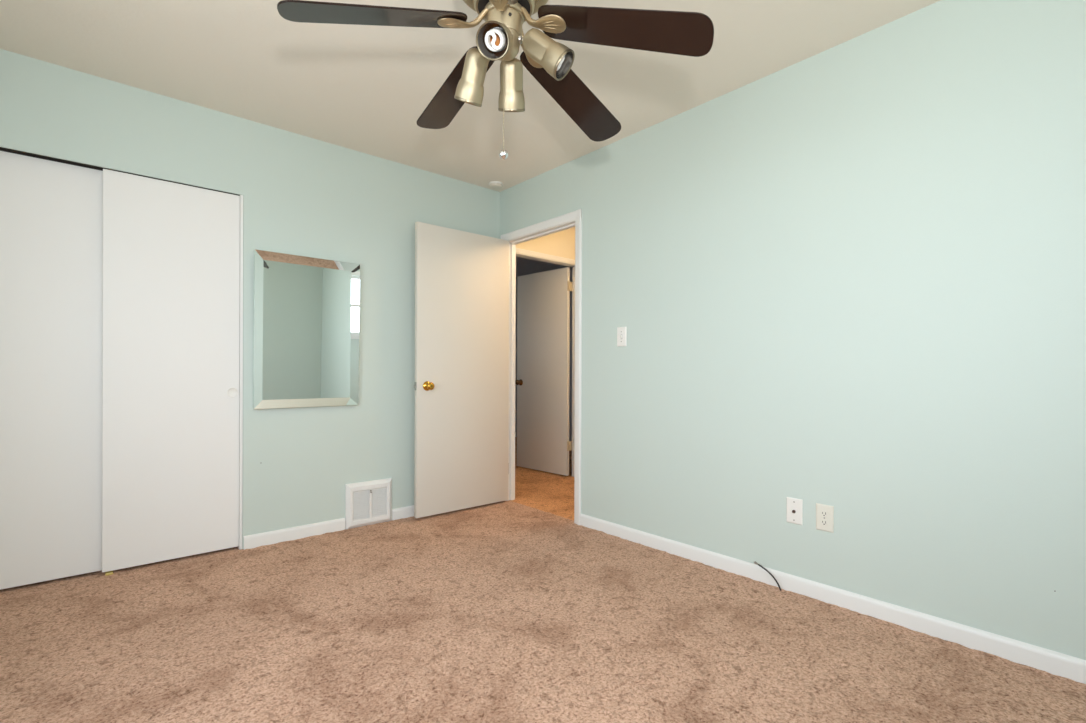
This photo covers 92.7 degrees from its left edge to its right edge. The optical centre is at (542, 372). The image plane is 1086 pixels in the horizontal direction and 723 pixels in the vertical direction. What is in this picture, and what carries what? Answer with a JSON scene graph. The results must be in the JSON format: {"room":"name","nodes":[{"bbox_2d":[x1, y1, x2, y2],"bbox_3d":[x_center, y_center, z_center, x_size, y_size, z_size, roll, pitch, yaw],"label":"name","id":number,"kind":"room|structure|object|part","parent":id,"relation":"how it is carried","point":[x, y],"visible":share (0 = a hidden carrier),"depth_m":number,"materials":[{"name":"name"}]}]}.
{"room":"empty bedroom","nodes":[
{"label":"empty bedroom","id":0,"kind":"room"},
{"bbox_2d":[0,49,499,548],"bbox_3d":[-1.522,-0.218,3.148,3.226,2.440,0.088,0,0,-41],"label":"wall","id":1,"kind":"structure","parent":0,"point":[305,196],"depth_m":3.12,"materials":[{"name":"teal paint"}]},
{"bbox_2d":[0,147,239,195],"bbox_3d":[-2.180,-1.036,2.575,1.203,0.063,0.073,0,0,-41],"label":"door track","id":2,"kind":"object","parent":1,"relation":"attached to","point":[1,148],"visible":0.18,"depth_m":2.50,"materials":[{"name":"grey metal"}]},
{"bbox_2d":[0,151,102,589],"bbox_3d":[-2.408,-0.009,2.406,0.640,1.990,0.020,0,0,-41],"label":"door","id":3,"kind":"structure","parent":2,"relation":"hanging from","point":[51,212],"depth_m":2.45,"materials":[{"name":"white paint"}]},
{"bbox_2d":[102,169,239,572],"bbox_3d":[-1.952,-0.008,2.751,0.591,1.986,0.035,0,0,-41],"label":"door","id":4,"kind":"structure","parent":2,"relation":"hanging from","point":[171,287],"depth_m":2.72,"materials":[{"name":"white paint"}]},
{"bbox_3d":[-1.744,0.112,2.912,0.055,0.055,0.003,0,0,-41],"label":"finger pull","id":5,"kind":"part","parent":4,"relation":"part of","materials":[{"name":"white plastic"}]},
{"bbox_2d":[238,195,242,549],"bbox_3d":[-1.739,0.000,2.970,0.015,2.010,0.096,0,0,-41],"label":"door frame","id":6,"kind":"structure","parent":1,"relation":"attached to","point":[241,196],"depth_m":2.93,"materials":[{"name":"white paint"}]},
{"bbox_2d":[244,518,344,549],"bbox_3d":[-1.480,0.968,3.123,0.571,0.077,0.013,0,0,-41],"label":"baseboard","id":7,"kind":"structure","parent":1,"relation":"attached to","point":[298,532],"depth_m":3.10,"materials":[{"name":"white paint"}]},
{"bbox_2d":[252,249,359,408],"bbox_3d":[-1.419,-0.243,3.145,0.606,0.905,0.032,0,1,-41],"label":"wall mirror","id":8,"kind":"object","parent":1,"relation":"attached to","point":[306,310],"visible":1,"depth_m":3.13,"materials":[{"name":"clear mirror"}]},
{"bbox_2d":[345,478,391,528],"bbox_3d":[-1.135,0.861,3.404,0.310,0.290,0.044,0,0,-41],"label":"air vent","id":9,"kind":"object","parent":1,"relation":"in","point":[367,502],"visible":1,"depth_m":3.39,"materials":[{"name":"white metal"}]},
{"bbox_3d":[-1.183,0.860,3.365,0.105,0.185,0.014,0,0,-41],"label":"louver panel","id":10,"kind":"part","parent":9,"relation":"part of","materials":[{"name":"white paint"}]},
{"bbox_3d":[-1.091,0.860,3.445,0.105,0.185,0.014,0,0,-41],"label":"louver panel","id":11,"kind":"part","parent":9,"relation":"part of","materials":[{"name":"white paint"}]},
{"bbox_2d":[392,505,413,519],"bbox_3d":[-0.686,0.970,3.818,0.904,0.077,0.013,0,0,-41],"label":"baseboard","id":12,"kind":"structure","parent":1,"relation":"attached to","point":[408,511],"depth_m":3.57,"materials":[{"name":"white paint"}]},
{"bbox_2d":[0,0,939,191],"bbox_3d":[-0.324,-1.483,1.783,3.226,0.100,5.138,0,0,-41],"label":"ceiling","id":13,"kind":"structure","parent":0,"point":[366,89],"depth_m":2.39,"materials":[{"name":"white paint"}]},
{"bbox_2d":[277,0,713,159],"bbox_3d":[-0.138,-1.051,1.699,1.247,0.762,1.221,0,0,-41],"label":"ceiling fan","id":14,"kind":"object","parent":13,"relation":"hanging from","point":[549,61],"visible":1,"depth_m":1.59,"materials":[{"name":"beige metal"}]},
{"bbox_3d":[-0.496,-1.063,1.545,0.538,0.006,0.144,-8,16,-16],"label":"fan blade","id":15,"kind":"part","parent":14,"relation":"part of","materials":[{"name":"brown wood"}]},
{"bbox_3d":[-0.338,-1.070,1.982,0.144,0.006,0.538,-12,0,-34],"label":"fan blade","id":16,"kind":"part","parent":14,"relation":"part of","materials":[{"name":"brown wood"}]},
{"bbox_3d":[-0.136,-0.946,1.474,0.055,0.055,0.051,-33,25,26],"label":"bulb","id":17,"kind":"part","parent":14,"relation":"part of","materials":[{"name":"white glass"}]},
{"bbox_2d":[490,33,505,45],"bbox_3d":[-0.133,-0.964,1.500,0.048,0.048,0.030,-33,25,26],"label":"bulb socket","id":18,"kind":"object","parent":14,"relation":"attached to","point":[497,42],"depth_m":1.49,"materials":[{"name":"white"}]},
{"bbox_3d":[-0.123,-0.856,1.627,0.003,0.316,0.003,0,0,-41],"label":"pull chain","id":19,"kind":"part","parent":14,"relation":"part of","materials":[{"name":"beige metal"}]},
{"bbox_3d":[-0.137,-1.048,1.271,0.144,0.006,0.538,12,11,0],"label":"fan blade","id":20,"kind":"part","parent":14,"relation":"part of","materials":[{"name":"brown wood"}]},
{"bbox_3d":[-0.056,-1.054,1.642,0.045,0.033,0.026,0,0,12],"label":"lamp arm","id":21,"kind":"part","parent":14,"relation":"part of","materials":[{"name":"silver metal"}]},
{"bbox_3d":[0.038,-0.980,1.618,0.055,0.051,0.055,-41,-12,-46],"label":"bulb","id":22,"kind":"part","parent":14,"relation":"part of","materials":[{"name":"white glass"}]},
{"bbox_3d":[0.117,-1.039,1.955,0.144,0.006,0.538,-12,-20,36],"label":"fan blade","id":23,"kind":"part","parent":14,"relation":"part of","materials":[{"name":"brown wood"}]},
{"bbox_3d":[0.235,-1.019,1.536,0.538,0.006,0.144,18,-9,18],"label":"fan blade","id":24,"kind":"part","parent":14,"relation":"part of","materials":[{"name":"brown wood"}]},
{"bbox_2d":[489,181,502,188],"bbox_3d":[-0.357,-1.420,3.942,0.112,0.029,0.112,0,0,-41],"label":"smoke detector","id":25,"kind":"object","parent":13,"relation":"attached to","point":[494,184],"visible":1,"depth_m":3.91,"materials":[{"name":"white plastic"}]},
{"bbox_2d":[0,437,1085,722],"bbox_3d":[-0.108,1.054,3.503,5.650,0.104,7.250,0,0,-41],"label":"floor","id":26,"kind":"structure","parent":0,"point":[502,611],"depth_m":1.93,"materials":[{"name":"brown carpet"}]},
{"bbox_2d":[105,571,112,575],"bbox_3d":[-2.157,0.996,2.576,0.030,0.012,0.044,0,0,-41],"label":"guide","id":27,"kind":"object","parent":26,"relation":"on","point":[108,572],"visible":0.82,"depth_m":2.56,"materials":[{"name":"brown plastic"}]},
{"bbox_2d":[753,561,781,590],"bbox_3d":[1.062,0.969,2.454,0.014,0.111,0.143,0,0,-38],"label":"coaxial cable","id":28,"kind":"object","parent":26,"relation":"on","point":[755,562],"visible":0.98,"depth_m":2.44,"materials":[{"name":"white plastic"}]},
{"bbox_2d":[515,256,571,440],"bbox_3d":[-0.671,-0.268,6.009,3.400,2.540,2.930,0,0,-41],"label":"wall","id":29,"kind":"structure","parent":0,"point":[524,266],"depth_m":7.23,"materials":[{"name":"grey paint"}]},
{"bbox_2d":[516,227,574,259],"bbox_3d":[-0.003,-0.214,4.706,1.112,2.440,0.090,0,0,-41],"label":"wall","id":30,"kind":"structure","parent":0,"point":[562,243],"depth_m":4.75,"materials":[{"name":"beige paint"}]},
{"bbox_2d":[515,267,571,475],"bbox_3d":[-0.017,-0.011,5.237,0.169,2.008,0.735,0,0,-41],"label":"door","id":31,"kind":"structure","parent":30,"relation":"in","point":[543,298],"depth_m":5.21,"materials":[{"name":"beige paint"}]},
{"bbox_3d":[-0.257,0.104,5.431,0.064,0.066,0.066,0,0,-41],"label":"knob","id":32,"kind":"part","parent":31,"relation":"part of","materials":[{"name":"brown metal"}]},
{"bbox_2d":[516,248,574,476],"bbox_3d":[0.013,-0.030,4.712,0.896,2.072,0.104,0,0,-41],"label":"door frame","id":33,"kind":"structure","parent":30,"relation":"attached to","point":[523,253],"depth_m":4.99,"materials":[{"name":"white paint"}]},
{"bbox_2d":[500,0,1085,659],"bbox_3d":[1.116,-0.209,2.517,0.088,2.440,4.338,0,0,-41],"label":"wall","id":34,"kind":"structure","parent":0,"point":[849,276],"depth_m":2.17,"materials":[{"name":"teal paint"}]},
{"bbox_2d":[414,221,508,517],"bbox_3d":[-0.563,-0.016,3.780,0.821,2.010,0.160,0,0,-41],"label":"door","id":35,"kind":"structure","parent":34,"relation":"in","point":[461,386],"depth_m":3.73,"materials":[{"name":"beige paint"}]},
{"bbox_3d":[-0.775,0.093,3.532,0.066,0.066,0.062,0,0,-41],"label":"knob","id":36,"kind":"part","parent":35,"relation":"part of","materials":[{"name":"gold metal"}]},
{"bbox_2d":[501,209,581,524],"bbox_3d":[-0.008,-0.036,3.789,0.106,2.092,0.885,0,0,-41],"label":"door frame","id":37,"kind":"structure","parent":34,"relation":"attached to","point":[576,215],"depth_m":3.63,"materials":[{"name":"white paint"}]},
{"bbox_2d":[617,327,626,346],"bbox_3d":[0.476,-0.219,3.166,0.020,0.118,0.072,0,0,-41],"label":"light switch","id":38,"kind":"object","parent":34,"relation":"attached to","point":[621,331],"visible":1,"depth_m":3.16,"materials":[{"name":"white plastic"}]},
{"bbox_2d":[786,497,802,524],"bbox_3d":[1.156,0.639,2.389,0.017,0.117,0.072,0,0,-41],"label":"outlet","id":39,"kind":"object","parent":34,"relation":"attached to","point":[794,514],"visible":1,"depth_m":2.39,"materials":[{"name":"white plastic"}]},
{"bbox_2d":[816,503,833,532],"bbox_3d":[1.246,0.644,2.293,0.009,0.117,0.073,0,0,-41],"label":"power outlet","id":40,"kind":"object","parent":34,"relation":"attached to","point":[824,513],"visible":1,"depth_m":2.29,"materials":[{"name":"white plastic"}]},
{"bbox_2d":[820,519,827,525],"bbox_3d":[1.244,0.663,2.292,0.004,0.027,0.034,0,0,-41],"label":"receptacle","id":41,"kind":"object","parent":40,"relation":"attached to","point":[823,522],"depth_m":2.29,"materials":[{"name":"white plastic"}]},
{"bbox_2d":[820,510,827,516],"bbox_3d":[1.244,0.624,2.292,0.004,0.027,0.034,0,0,-41],"label":"receptacle","id":42,"kind":"object","parent":40,"relation":"attached to","point":[823,513],"depth_m":2.29,"materials":[{"name":"white plastic"}]},
{"bbox_2d":[580,514,1085,683],"bbox_3d":[1.347,0.978,2.173,0.013,0.077,3.332,0,0,-41],"label":"baseboard","id":43,"kind":"structure","parent":34,"relation":"attached to","point":[1052,662],"depth_m":2.14,"materials":[{"name":"white paint"}]}
]}

